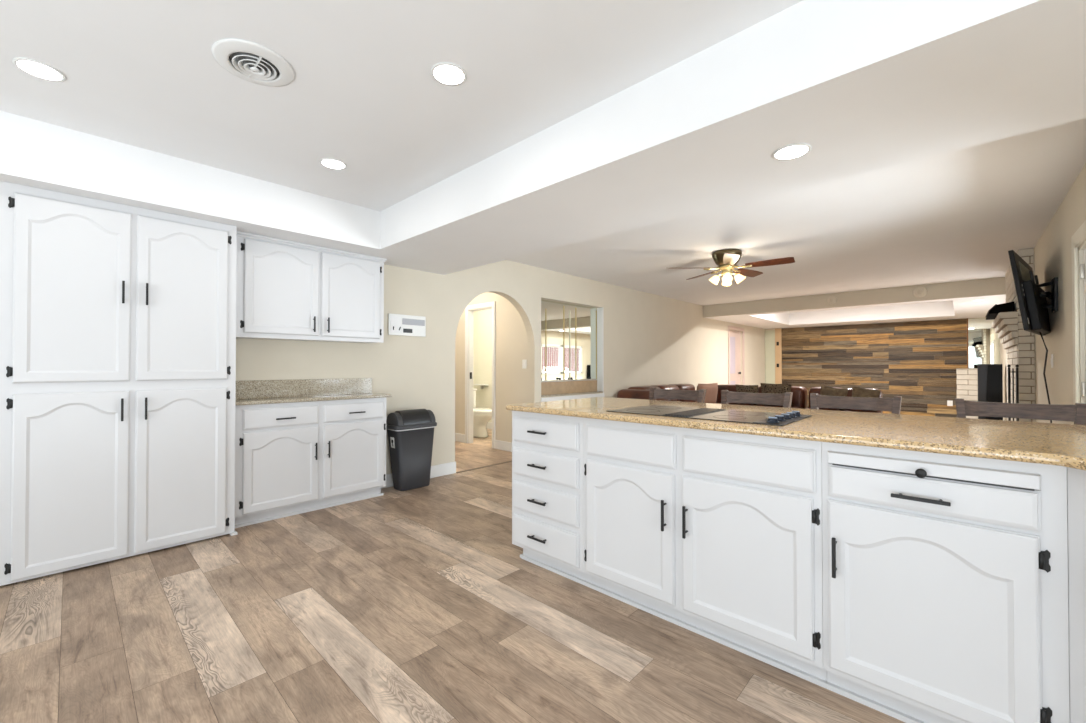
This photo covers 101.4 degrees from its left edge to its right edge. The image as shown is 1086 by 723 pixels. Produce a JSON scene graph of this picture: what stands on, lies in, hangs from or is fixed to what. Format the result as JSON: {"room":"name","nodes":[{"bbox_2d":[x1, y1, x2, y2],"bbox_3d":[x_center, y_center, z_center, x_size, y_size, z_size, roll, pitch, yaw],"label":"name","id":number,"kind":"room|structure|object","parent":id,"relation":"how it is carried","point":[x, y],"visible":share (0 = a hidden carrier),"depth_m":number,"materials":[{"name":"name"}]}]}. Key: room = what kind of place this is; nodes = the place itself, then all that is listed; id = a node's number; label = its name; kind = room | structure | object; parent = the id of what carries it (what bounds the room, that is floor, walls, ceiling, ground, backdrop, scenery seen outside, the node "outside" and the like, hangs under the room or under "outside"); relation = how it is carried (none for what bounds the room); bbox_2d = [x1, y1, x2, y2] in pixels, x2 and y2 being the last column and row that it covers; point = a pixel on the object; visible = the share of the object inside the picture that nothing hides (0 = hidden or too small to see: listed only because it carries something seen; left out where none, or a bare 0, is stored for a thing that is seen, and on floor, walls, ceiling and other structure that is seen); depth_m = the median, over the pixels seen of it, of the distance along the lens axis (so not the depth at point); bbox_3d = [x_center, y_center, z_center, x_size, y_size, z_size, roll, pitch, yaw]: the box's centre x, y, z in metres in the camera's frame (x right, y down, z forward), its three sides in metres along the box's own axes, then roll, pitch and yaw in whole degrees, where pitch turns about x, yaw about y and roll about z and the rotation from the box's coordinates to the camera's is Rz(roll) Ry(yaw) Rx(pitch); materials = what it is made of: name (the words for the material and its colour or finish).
{"room":"kitchen","nodes":[
{"label":"kitchen","id":0,"kind":"room"},
{"bbox_2d":[0,0,802,210],"bbox_3d":[-0.734,-1.321,0.131,5.830,0.060,4.365,-1,-1,43],"label":"ceiling","id":1,"kind":"structure","parent":0,"point":[363,94],"depth_m":1.96,"materials":[{"name":"paint"}]},
{"bbox_2d":[12,57,65,81],"bbox_3d":[-2.192,-1.269,1.938,0.158,0.006,0.158,-1,-1,43],"label":"recessed light","id":2,"kind":"object","parent":1,"relation":"in","point":[36,68],"visible":1,"depth_m":1.93,"materials":[{"name":"white paint"}]},
{"bbox_2d":[17,61,61,79],"bbox_3d":[-2.192,-1.270,1.938,0.134,0.004,0.134,-1,-1,43],"label":"diffuser","id":3,"kind":"object","parent":2,"relation":"attached to","point":[38,69],"depth_m":1.94,"materials":[{"name":"white plastic"}]},
{"bbox_2d":[211,38,294,86],"bbox_3d":[-1.231,-1.258,1.900,0.298,0.030,0.298,-1,-1,43],"label":"ceiling vent","id":4,"kind":"object","parent":1,"relation":"in","point":[250,61],"visible":1,"depth_m":1.88,"materials":[{"name":"white paint"}]},
{"bbox_2d":[320,158,346,169],"bbox_3d":[-1.337,-1.260,2.838,0.158,0.006,0.158,-1,-1,43],"label":"recessed light","id":5,"kind":"object","parent":1,"relation":"in","point":[332,163],"visible":1,"depth_m":2.83,"materials":[{"name":"white paint"}]},
{"bbox_2d":[322,160,344,168],"bbox_3d":[-1.337,-1.261,2.838,0.134,0.004,0.134,-1,-1,43],"label":"diffuser","id":6,"kind":"object","parent":5,"relation":"attached to","point":[333,164],"depth_m":2.84,"materials":[{"name":"white plastic"}]},
{"bbox_2d":[431,62,466,85],"bbox_3d":[-0.416,-1.269,1.968,0.158,0.006,0.158,-1,-1,43],"label":"recessed light","id":7,"kind":"object","parent":1,"relation":"in","point":[445,73],"visible":1,"depth_m":1.97,"materials":[{"name":"white paint"}]},
{"bbox_2d":[434,65,463,83],"bbox_3d":[-0.416,-1.270,1.968,0.134,0.004,0.134,-1,-1,43],"label":"diffuser","id":8,"kind":"object","parent":7,"relation":"attached to","point":[443,74],"depth_m":1.96,"materials":[{"name":"white plastic"}]},
{"bbox_2d":[0,428,904,722],"bbox_3d":[2.028,1.261,5.564,12.222,0.080,16.500,-1,-1,43],"label":"floor","id":9,"kind":"structure","parent":0,"point":[418,605],"depth_m":1.90,"materials":[{"name":"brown wood"}]},
{"bbox_2d":[0,181,237,585],"bbox_3d":[-2.601,0.124,2.817,0.406,2.139,1.062,-1,-1,43],"label":"pantry cabinet","id":10,"kind":"object","parent":9,"relation":"on","point":[118,321],"visible":1,"depth_m":2.63,"materials":[{"name":"white paint"}]},
{"bbox_2d":[235,397,385,527],"bbox_3d":[-1.881,0.760,3.643,0.314,0.884,1.161,-1,-1,43],"label":"base cabinet","id":11,"kind":"object","parent":9,"relation":"on","point":[294,458],"visible":1,"depth_m":3.50,"materials":[{"name":"white paint"}]},
{"bbox_2d":[235,378,391,405],"bbox_3d":[-1.873,0.233,3.669,0.296,0.168,1.199,-1,-1,43],"label":"countertop","id":12,"kind":"structure","parent":11,"relation":"on","point":[248,392],"depth_m":3.66,"materials":[{"name":"beige stone"}]},
{"bbox_2d":[386,409,436,490],"bbox_3d":[-1.272,0.837,4.294,0.270,0.744,0.444,-1,-1,43],"label":"trash can","id":13,"kind":"object","parent":9,"relation":"on","point":[410,432],"visible":0.98,"depth_m":4.19,"materials":[{"name":"grey plastic"}]},
{"bbox_2d":[386,412,402,425],"bbox_3d":[-1.392,0.536,4.170,0.236,0.118,0.050,-1,-1,43],"label":"lid","id":14,"kind":"object","parent":13,"relation":"attached to","point":[395,418],"depth_m":4.13,"materials":[{"name":"grey plastic"}]},
{"bbox_2d":[427,410,435,422],"bbox_3d":[-1.152,0.539,4.425,0.236,0.118,0.050,-1,-1,43],"label":"lid","id":15,"kind":"object","parent":13,"relation":"attached to","point":[431,417],"depth_m":4.35,"materials":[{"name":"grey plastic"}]},
{"bbox_2d":[473,388,491,437],"bbox_3d":[-1.132,0.853,7.459,0.873,0.775,0.420,-1,-1,43],"label":"toilet","id":16,"kind":"object","parent":9,"relation":"on","point":[481,416],"visible":0.46,"depth_m":7.26,"materials":[{"name":"ceramic"}]},
{"bbox_2d":[512,411,590,586],"bbox_3d":[0.205,0.742,2.705,0.549,0.900,0.670,-1,-1,43],"label":"base cabinet","id":17,"kind":"object","parent":9,"relation":"on","point":[548,449],"visible":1,"depth_m":2.46,"materials":[{"name":"white paint"}]},
{"bbox_2d":[617,384,694,401],"bbox_3d":[2.220,0.826,7.455,0.960,0.830,2.190,-1,-1,43],"label":"leather sofa","id":18,"kind":"object","parent":9,"relation":"on","point":[637,392],"visible":0.14,"depth_m":6.98,"materials":[{"name":"brown leather"}]},
{"bbox_2d":[628,386,659,389],"bbox_3d":[1.659,0.644,7.298,0.360,0.470,0.630,-1,-1,43],"label":"cushion","id":19,"kind":"object","parent":18,"relation":"on","point":[636,387],"depth_m":7.12,"materials":[{"name":"brown leather"}]},
{"bbox_2d":[652,385,678,400],"bbox_3d":[2.098,0.649,7.764,0.360,0.470,0.630,-1,-1,43],"label":"cushion","id":20,"kind":"object","parent":18,"relation":"on","point":[671,387],"depth_m":7.64,"materials":[{"name":"brown leather"}]},
{"bbox_2d":[669,384,694,401],"bbox_3d":[2.536,0.653,8.230,0.360,0.470,0.630,-1,-1,43],"label":"cushion","id":21,"kind":"object","parent":18,"relation":"on","point":[681,386],"depth_m":8.07,"materials":[{"name":"brown leather"}]},
{"bbox_2d":[695,383,717,402],"bbox_3d":[2.832,0.573,7.699,0.580,0.396,0.172,0,-1,-37],"label":"throw pillow","id":22,"kind":"object","parent":18,"relation":"on","point":[712,389],"visible":0.67,"depth_m":7.64,"materials":[{"name":"fabric"}]},
{"bbox_2d":[649,387,706,402],"bbox_3d":[0.850,0.697,3.135,0.428,1.000,0.481,-1,-1,43],"label":"bar stool","id":23,"kind":"object","parent":9,"relation":"on","point":[699,395],"visible":0.21,"depth_m":3.29,"materials":[{"name":"brown wood"}]},
{"bbox_2d":[584,418,826,687],"bbox_3d":[0.795,0.737,2.150,1.069,0.900,0.670,-1,-1,43],"label":"base cabinet","id":24,"kind":"object","parent":9,"relation":"on","point":[716,536],"visible":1,"depth_m":1.84,"materials":[{"name":"white paint"}]},
{"bbox_2d":[721,390,792,407],"bbox_3d":[1.251,0.693,2.758,0.428,1.000,0.481,-1,-1,43],"label":"bar stool","id":25,"kind":"object","parent":9,"relation":"on","point":[727,397],"visible":0.2,"depth_m":2.91,"materials":[{"name":"brown wood"}]},
{"bbox_2d":[715,384,806,408],"bbox_3d":[3.842,0.847,8.105,1.570,0.800,0.880,-1,-1,43],"label":"leather sofa","id":26,"kind":"object","parent":9,"relation":"on","point":[799,397],"visible":0.17,"depth_m":7.78,"materials":[{"name":"brown leather"}]},
{"bbox_2d":[715,402,753,405],"bbox_3d":[3.446,0.839,8.257,0.775,0.100,0.560,-1,-1,43],"label":"seat cushion","id":27,"kind":"object","parent":26,"relation":"on","point":[716,402],"depth_m":8.15,"materials":[{"name":"brown leather"}]},
{"bbox_2d":[716,384,758,404],"bbox_3d":[3.748,0.672,8.579,0.775,0.440,0.320,-1,-1,43],"label":"cushion","id":28,"kind":"object","parent":26,"relation":"on","point":[732,388],"depth_m":8.61,"materials":[{"name":"brown leather"}]},
{"bbox_2d":[735,384,758,404],"bbox_3d":[3.732,0.602,8.129,0.400,0.356,0.169,-1,-1,43],"label":"throw pillow","id":29,"kind":"object","parent":26,"relation":"on","point":[739,388],"visible":0.48,"depth_m":8.07,"materials":[{"name":"fabric"}]},
{"bbox_2d":[760,383,792,406],"bbox_3d":[4.081,0.579,7.786,0.500,0.396,0.172,-1,-1,43],"label":"throw pillow","id":30,"kind":"object","parent":26,"relation":"on","point":[765,387],"visible":0.45,"depth_m":7.72,"materials":[{"name":"fabric"}]},
{"bbox_2d":[753,405,802,408],"bbox_3d":[4.018,0.833,7.719,0.775,0.100,0.560,-1,-1,43],"label":"seat cushion","id":31,"kind":"object","parent":26,"relation":"on","point":[794,406],"depth_m":7.74,"materials":[{"name":"brown leather"}]},
{"bbox_2d":[758,386,806,408],"bbox_3d":[4.319,0.666,8.041,0.775,0.440,0.320,-1,-1,43],"label":"cushion","id":32,"kind":"object","parent":26,"relation":"on","point":[799,397],"depth_m":7.74,"materials":[{"name":"brown leather"}]},
{"bbox_2d":[806,387,882,412],"bbox_3d":[4.817,0.838,7.186,1.010,0.800,0.880,-1,-1,43],"label":"leather sofa","id":33,"kind":"object","parent":9,"relation":"on","point":[814,389],"visible":0.12,"depth_m":7.21,"materials":[{"name":"brown leather"}]},
{"bbox_2d":[806,408,840,410],"bbox_3d":[4.524,0.828,7.243,0.495,0.100,0.560,-1,-1,43],"label":"seat cushion","id":34,"kind":"object","parent":33,"relation":"on","point":[835,409],"depth_m":7.22,"materials":[{"name":"brown leather"}]},
{"bbox_2d":[809,387,841,410],"bbox_3d":[4.825,0.662,7.565,0.495,0.440,0.320,-1,-1,43],"label":"cushion","id":35,"kind":"object","parent":33,"relation":"on","point":[815,389],"depth_m":7.56,"materials":[{"name":"brown leather"}]},
{"bbox_2d":[820,385,847,409],"bbox_3d":[4.673,0.583,7.174,0.424,0.389,0.153,-1,-1,43],"label":"throw pillow","id":36,"kind":"object","parent":33,"relation":"on","point":[824,390],"visible":0.44,"depth_m":7.11,"materials":[{"name":"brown fabric"}]},
{"bbox_2d":[842,409,879,412],"bbox_3d":[4.891,0.825,6.897,0.495,0.100,0.560,-1,-1,43],"label":"seat cushion","id":37,"kind":"object","parent":33,"relation":"on","point":[853,410],"depth_m":7.05,"materials":[{"name":"brown leather"}]},
{"bbox_2d":[846,388,882,412],"bbox_3d":[5.193,0.658,7.219,0.495,0.440,0.320,-1,-1,43],"label":"cushion","id":38,"kind":"object","parent":33,"relation":"on","point":[849,394],"depth_m":7.19,"materials":[{"name":"brown leather"}]},
{"bbox_2d":[852,386,880,411],"bbox_3d":[4.979,0.580,6.886,0.404,0.387,0.153,-1,-1,43],"label":"throw pillow","id":39,"kind":"object","parent":33,"relation":"on","point":[856,391],"visible":0.46,"depth_m":6.83,"materials":[{"name":"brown fabric"}]},
{"bbox_2d":[810,393,901,413],"bbox_3d":[1.639,0.689,2.393,0.428,1.000,0.481,-1,-1,43],"label":"bar stool","id":40,"kind":"object","parent":9,"relation":"on","point":[893,405],"visible":0.17,"depth_m":2.54,"materials":[{"name":"brown wood"}]},
{"bbox_2d":[822,442,1069,722],"bbox_3d":[1.391,0.731,1.588,0.568,0.900,0.670,-1,-1,43],"label":"base cabinet","id":41,"kind":"object","parent":9,"relation":"on","point":[945,576],"visible":0.99,"depth_m":1.35,"materials":[{"name":"white paint"}]},
{"bbox_2d":[956,369,977,418],"bbox_3d":[9.226,0.708,9.433,0.671,1.105,0.334,-1,-1,43],"label":"brick wall","id":42,"kind":"structure","parent":9,"relation":"on","point":[967,379],"depth_m":9.43,"materials":[{"name":"white brick"}]},
{"bbox_2d":[977,364,1002,419],"bbox_3d":[8.234,0.648,8.194,0.315,1.200,0.370,-1,-1,43],"label":"floor speaker","id":43,"kind":"object","parent":9,"relation":"on","point":[990,376],"visible":0.64,"depth_m":8.06},
{"bbox_2d":[986,365,1002,419],"bbox_3d":[8.143,0.644,8.040,0.224,1.165,0.020,-1,-1,43],"label":"grille","id":44,"kind":"object","parent":43,"relation":"attached to","point":[994,373],"depth_m":8.02,"materials":[{"name":"black metal"}]},
{"bbox_2d":[1007,364,1018,420],"bbox_3d":[5.059,0.621,4.779,0.096,1.185,0.089,0,-1,14],"label":"stand","id":45,"kind":"object","parent":9,"relation":"on","point":[1017,365],"visible":0.38,"depth_m":4.78,"materials":[{"name":"black metal"}]},
{"bbox_2d":[991,248,1035,421],"bbox_3d":[5.875,-0.006,5.590,0.274,2.456,1.806,-1,-1,43],"label":"brick fireplace","id":46,"kind":"object","parent":9,"relation":"on","point":[1019,345],"visible":0.46,"depth_m":4.93,"materials":[{"name":"white brick"}]},
{"bbox_2d":[985,302,1014,319],"bbox_3d":[5.608,-0.618,5.474,0.211,0.124,0.950,-1,-1,43],"label":"speaker","id":47,"kind":"object","parent":46,"relation":"on","point":[993,312],"visible":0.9,"depth_m":5.14},
{"bbox_2d":[955,398,1085,424],"bbox_3d":[2.105,0.685,1.954,0.428,1.000,0.481,-1,-1,43],"label":"bar stool","id":48,"kind":"object","parent":9,"relation":"on","point":[1076,413],"visible":0.28,"depth_m":2.10,"materials":[{"name":"brown wood"}]},
{"bbox_2d":[1067,467,1085,722],"bbox_3d":[1.855,0.724,0.903,1.046,0.900,1.031,-1,-1,43],"label":"base cabinet","id":49,"kind":"object","parent":9,"relation":"on","point":[1076,478],"visible":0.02,"depth_m":1.17,"materials":[{"name":"white paint"}]},
{"bbox_2d":[506,397,1085,470],"bbox_3d":[1.156,0.267,1.739,3.305,0.030,1.420,-1,-1,43],"label":"countertop","id":50,"kind":"structure","parent":49,"relation":"on","point":[1056,444],"depth_m":1.67,"materials":[{"name":"beige stone"}]},
{"bbox_2d":[607,405,812,425],"bbox_3d":[0.793,0.243,2.186,0.829,0.027,0.483,-1,-1,43],"label":"cooktop","id":51,"kind":"object","parent":50,"relation":"in","point":[752,417],"visible":1,"depth_m":2.10,"materials":[{"name":"black glass"}]},
{"bbox_2d":[664,408,725,416],"bbox_3d":[0.764,0.251,2.214,0.122,0.004,0.455,-1,-1,43],"label":"vent grille","id":52,"kind":"object","parent":51,"relation":"attached to","point":[699,411],"depth_m":2.16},
{"bbox_2d":[473,309,491,421],"bbox_3d":[-0.827,0.011,7.400,2.850,2.457,1.260,-1,-1,43],"label":"wall","id":53,"kind":"structure","parent":0,"point":[482,338],"depth_m":8.42,"materials":[{"name":"paint"}]},
{"bbox_2d":[474,384,488,388],"bbox_3d":[-1.161,0.470,8.368,0.330,0.080,0.099,-1,-1,43],"label":"shelf","id":54,"kind":"object","parent":53,"relation":"attached to","point":[481,385],"visible":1,"depth_m":8.33,"materials":[{"name":"wood"}]},
{"bbox_2d":[486,422,491,428],"bbox_3d":[-0.472,1.181,7.772,2.640,0.125,0.015,-1,-1,43],"label":"baseboard","id":55,"kind":"structure","parent":53,"relation":"attached to","point":[489,424],"depth_m":8.25,"materials":[{"name":"white paint"}]},
{"bbox_2d":[455,292,527,442],"bbox_3d":[-1.513,-0.002,6.088,2.250,2.457,1.590,-1,-1,43],"label":"wall","id":56,"kind":"structure","parent":0,"point":[511,342],"depth_m":6.18,"materials":[{"name":"paint"}]},
{"bbox_2d":[465,301,495,448],"bbox_3d":[-0.900,0.191,6.547,0.690,2.080,0.100,-1,-1,43],"label":"trim","id":57,"kind":"structure","parent":56,"relation":"attached to","point":[469,310],"depth_m":6.71,"materials":[{"name":"white paint"}]},
{"bbox_2d":[455,433,511,451],"bbox_3d":[-1.422,1.163,6.012,2.270,0.125,1.420,-1,-1,43],"label":"baseboard","id":58,"kind":"structure","parent":56,"relation":"attached to","point":[501,445],"depth_m":6.21,"materials":[{"name":"white paint"}]},
{"bbox_2d":[522,360,525,368],"bbox_3d":[-0.248,0.035,5.885,0.075,0.118,0.012,-1,-1,43],"label":"light switch","id":59,"kind":"object","parent":56,"relation":"attached to","point":[523,361],"visible":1,"depth_m":5.88,"materials":[{"name":"plastic"}]},
{"bbox_2d":[236,260,764,473],"bbox_3d":[0.755,-0.020,6.790,0.150,2.507,16.120,-1,-1,43],"label":"wall","id":60,"kind":"structure","parent":0,"point":[650,339],"depth_m":5.24,"materials":[{"name":"paint"}]},
{"bbox_2d":[235,378,371,399],"bbox_3d":[-1.994,0.221,3.743,0.020,0.142,1.141,-1,-1,43],"label":"backsplash","id":61,"kind":"structure","parent":60,"relation":"attached to","point":[248,389],"depth_m":3.70,"materials":[{"name":"grey stone"}]},
{"bbox_2d":[236,231,386,343],"bbox_3d":[-1.893,-0.555,3.679,0.264,0.763,1.177,-1,-1,43],"label":"upper cabinet","id":62,"kind":"object","parent":60,"relation":"attached to","point":[286,290],"visible":0.96,"depth_m":3.54,"materials":[{"name":"white paint"}]},
{"bbox_2d":[388,313,425,336],"bbox_3d":[-1.346,-0.359,4.427,0.035,0.207,0.405,-1,-1,43],"label":"intercom panel","id":63,"kind":"object","parent":60,"relation":"attached to","point":[398,324],"visible":1,"depth_m":4.41,"materials":[{"name":"plastic"}]},
{"bbox_2d":[402,318,424,325],"bbox_3d":[-1.298,-0.395,4.468,0.005,0.060,0.250,-1,-1,43],"label":"speaker grille","id":64,"kind":"object","parent":63,"relation":"attached to","point":[405,321],"depth_m":4.46,"materials":[{"name":"grey plastic"}]},
{"bbox_2d":[381,461,455,488],"bbox_3d":[1.411,1.177,7.354,0.015,0.125,8.740,-1,-1,43],"label":"baseboard","id":65,"kind":"structure","parent":60,"relation":"attached to","point":[446,468],"depth_m":4.69,"materials":[{"name":"white paint"}]},
{"bbox_2d":[456,460,511,472],"bbox_3d":[-0.529,1.216,5.283,0.040,0.006,1.215,-1,-1,43],"label":"trim","id":66,"kind":"structure","parent":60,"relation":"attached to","point":[511,460],"depth_m":5.10,"materials":[{"name":"brown wood"}]},
{"bbox_2d":[541,299,596,381],"bbox_3d":[0.380,-0.277,6.429,0.040,1.124,1.382,-1,-1,43],"label":"mirror","id":67,"kind":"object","parent":60,"relation":"in","point":[568,331],"depth_m":6.42,"materials":[{"name":"mirror"}]},
{"bbox_2d":[541,380,602,396],"bbox_3d":[0.409,0.380,6.387,0.131,0.188,1.373,-1,-1,43],"label":"niche ledge","id":68,"kind":"object","parent":60,"relation":"attached to","point":[548,389],"visible":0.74,"depth_m":6.38,"materials":[{"name":"grey stone"}]},
{"bbox_2d":[541,393,603,401],"bbox_3d":[0.458,0.527,6.346,0.020,0.085,1.405,-1,-1,43],"label":"trim","id":69,"kind":"structure","parent":60,"relation":"attached to","point":[600,394],"depth_m":6.27,"materials":[{"name":"white paint"}]},
{"bbox_2d":[597,307,603,392],"bbox_3d":[0.889,-0.173,6.894,0.104,1.324,0.026,-1,-1,43],"label":"trim","id":70,"kind":"structure","parent":60,"relation":"attached to","point":[600,311],"depth_m":6.88,"materials":[{"name":"white paint"}]},
{"bbox_2d":[730,330,740,384],"bbox_3d":[4.709,0.251,10.928,0.110,2.030,0.870,-1,-1,43],"label":"door","id":71,"kind":"structure","parent":60,"relation":"in","point":[735,372],"depth_m":10.98,"materials":[{"name":"paint"}]},
{"bbox_2d":[728,326,744,384],"bbox_3d":[4.748,0.215,10.904,0.020,2.120,1.050,-1,-1,43],"label":"trim","id":72,"kind":"structure","parent":60,"relation":"attached to","point":[729,327],"depth_m":11.04,"materials":[{"name":"paint"}]},
{"bbox_2d":[0,0,1085,274],"bbox_3d":[-0.584,-1.157,0.653,6.330,0.377,5.334,-1,-1,43],"label":"ceiling","id":73,"kind":"structure","parent":0,"point":[870,85],"depth_m":2.07,"materials":[{"name":"paint"}]},
{"bbox_2d":[772,143,811,159],"bbox_3d":[1.129,-0.951,2.022,0.158,0.006,0.158,-1,-1,43],"label":"recessed light","id":74,"kind":"object","parent":73,"relation":"in","point":[792,151],"visible":1,"depth_m":2.01,"materials":[{"name":"white paint"}]},
{"bbox_2d":[775,146,807,158],"bbox_3d":[1.129,-0.952,2.022,0.134,0.004,0.134,-1,-1,43],"label":"diffuser","id":75,"kind":"object","parent":74,"relation":"attached to","point":[785,152],"depth_m":2.02,"materials":[{"name":"white plastic"}]},
{"bbox_2d":[507,119,1085,305],"bbox_3d":[2.864,-1.266,5.568,4.613,0.060,6.546,-1,-1,43],"label":"ceiling","id":76,"kind":"structure","parent":0,"point":[956,215],"depth_m":4.27,"materials":[{"name":"paint"}]},
{"bbox_2d":[686,249,794,285],"bbox_3d":[2.118,-1.057,5.033,1.288,0.368,1.302,-1,-1,43],"label":"ceiling fan","id":77,"kind":"object","parent":76,"relation":"hanging from","point":[726,260],"visible":1,"depth_m":4.95,"materials":[{"name":"brown metal"}]},
{"bbox_2d":[703,277,1005,317],"bbox_3d":[5.114,-1.115,7.957,4.613,0.312,0.020,-1,-1,43],"label":"beam","id":78,"kind":"structure","parent":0,"point":[990,286],"depth_m":7.58,"materials":[{"name":"paint"}]},
{"bbox_2d":[827,296,836,303],"bbox_3d":[5.129,-1.090,7.901,0.150,0.150,0.040,-1,-1,43],"label":"smoke detector","id":79,"kind":"object","parent":78,"relation":"attached to","point":[832,299],"visible":1,"depth_m":7.89,"materials":[{"name":"paint"}]},
{"bbox_2d":[913,286,926,297],"bbox_3d":[6.000,-1.108,7.081,0.180,0.180,0.040,-1,-1,43],"label":"smoke detector","id":80,"kind":"object","parent":78,"relation":"attached to","point":[920,291],"visible":1,"depth_m":7.07,"materials":[{"name":"paint"}]},
{"bbox_2d":[704,294,1005,328],"bbox_3d":[6.526,-1.120,9.456,4.613,0.352,4.100,-1,-1,43],"label":"ceiling","id":81,"kind":"structure","parent":0,"point":[954,308],"depth_m":9.85,"materials":[{"name":"paint"}]},
{"bbox_2d":[765,317,985,417],"bbox_3d":[7.973,0.023,10.981,4.853,2.507,0.120,-1,-1,43],"label":"wall","id":82,"kind":"structure","parent":0,"point":[983,317],"depth_m":10.67,"materials":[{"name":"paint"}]},
{"bbox_2d":[765,330,774,383],"bbox_3d":[6.342,0.206,12.411,0.265,2.150,0.029,-1,-1,43],"label":"door","id":83,"kind":"structure","parent":82,"relation":"in","point":[769,334],"depth_m":12.40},
{"bbox_2d":[775,328,781,383],"bbox_3d":[6.488,0.189,12.257,0.160,2.200,0.054,-1,-1,43],"label":"trim","id":84,"kind":"structure","parent":82,"relation":"attached to","point":[778,332],"depth_m":12.24,"materials":[{"name":"beige wood"}]},
{"bbox_2d":[947,400,952,405],"bbox_3d":[9.016,0.925,9.855,0.090,0.120,0.012,-1,-1,43],"label":"wall outlet","id":85,"kind":"object","parent":82,"relation":"attached to","point":[949,403],"visible":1,"depth_m":9.86,"materials":[{"name":"plastic"}]},
{"bbox_2d":[968,318,999,367],"bbox_3d":[9.431,-0.394,9.518,0.474,1.070,0.008,-1,-1,43],"label":"wall mirror","id":86,"kind":"object","parent":82,"relation":"attached to","point":[983,342],"visible":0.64,"depth_m":9.53,"materials":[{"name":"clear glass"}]},
{"bbox_2d":[1000,163,1085,423],"bbox_3d":[6.090,-0.033,5.529,0.120,2.507,10.600,-1,-1,43],"label":"wall","id":87,"kind":"structure","parent":0,"point":[1052,251],"depth_m":3.64,"materials":[{"name":"paint"}]},
{"bbox_2d":[1008,250,1057,422],"bbox_3d":[4.369,-0.030,3.908,1.134,1.770,0.247,0,-1,-37],"label":"television","id":88,"kind":"object","parent":87,"relation":"attached to","point":[1033,305],"visible":0.95,"depth_m":3.68,"materials":[{"name":"black plastic"}]},
{"bbox_2d":[1071,220,1085,404],"bbox_3d":[3.104,0.154,2.371,0.140,2.070,1.870,-1,-1,43],"label":"trim","id":89,"kind":"structure","parent":87,"relation":"attached to","point":[1078,302],"depth_m":3.02,"materials":[{"name":"beige paint"}]},
{"bbox_2d":[1080,249,1085,396],"bbox_3d":[3.376,0.215,2.687,0.058,1.935,0.828,-1,-1,43],"label":"door","id":90,"kind":"structure","parent":87,"relation":"in","point":[1082,266],"depth_m":2.98,"materials":[{"name":"white paint"}]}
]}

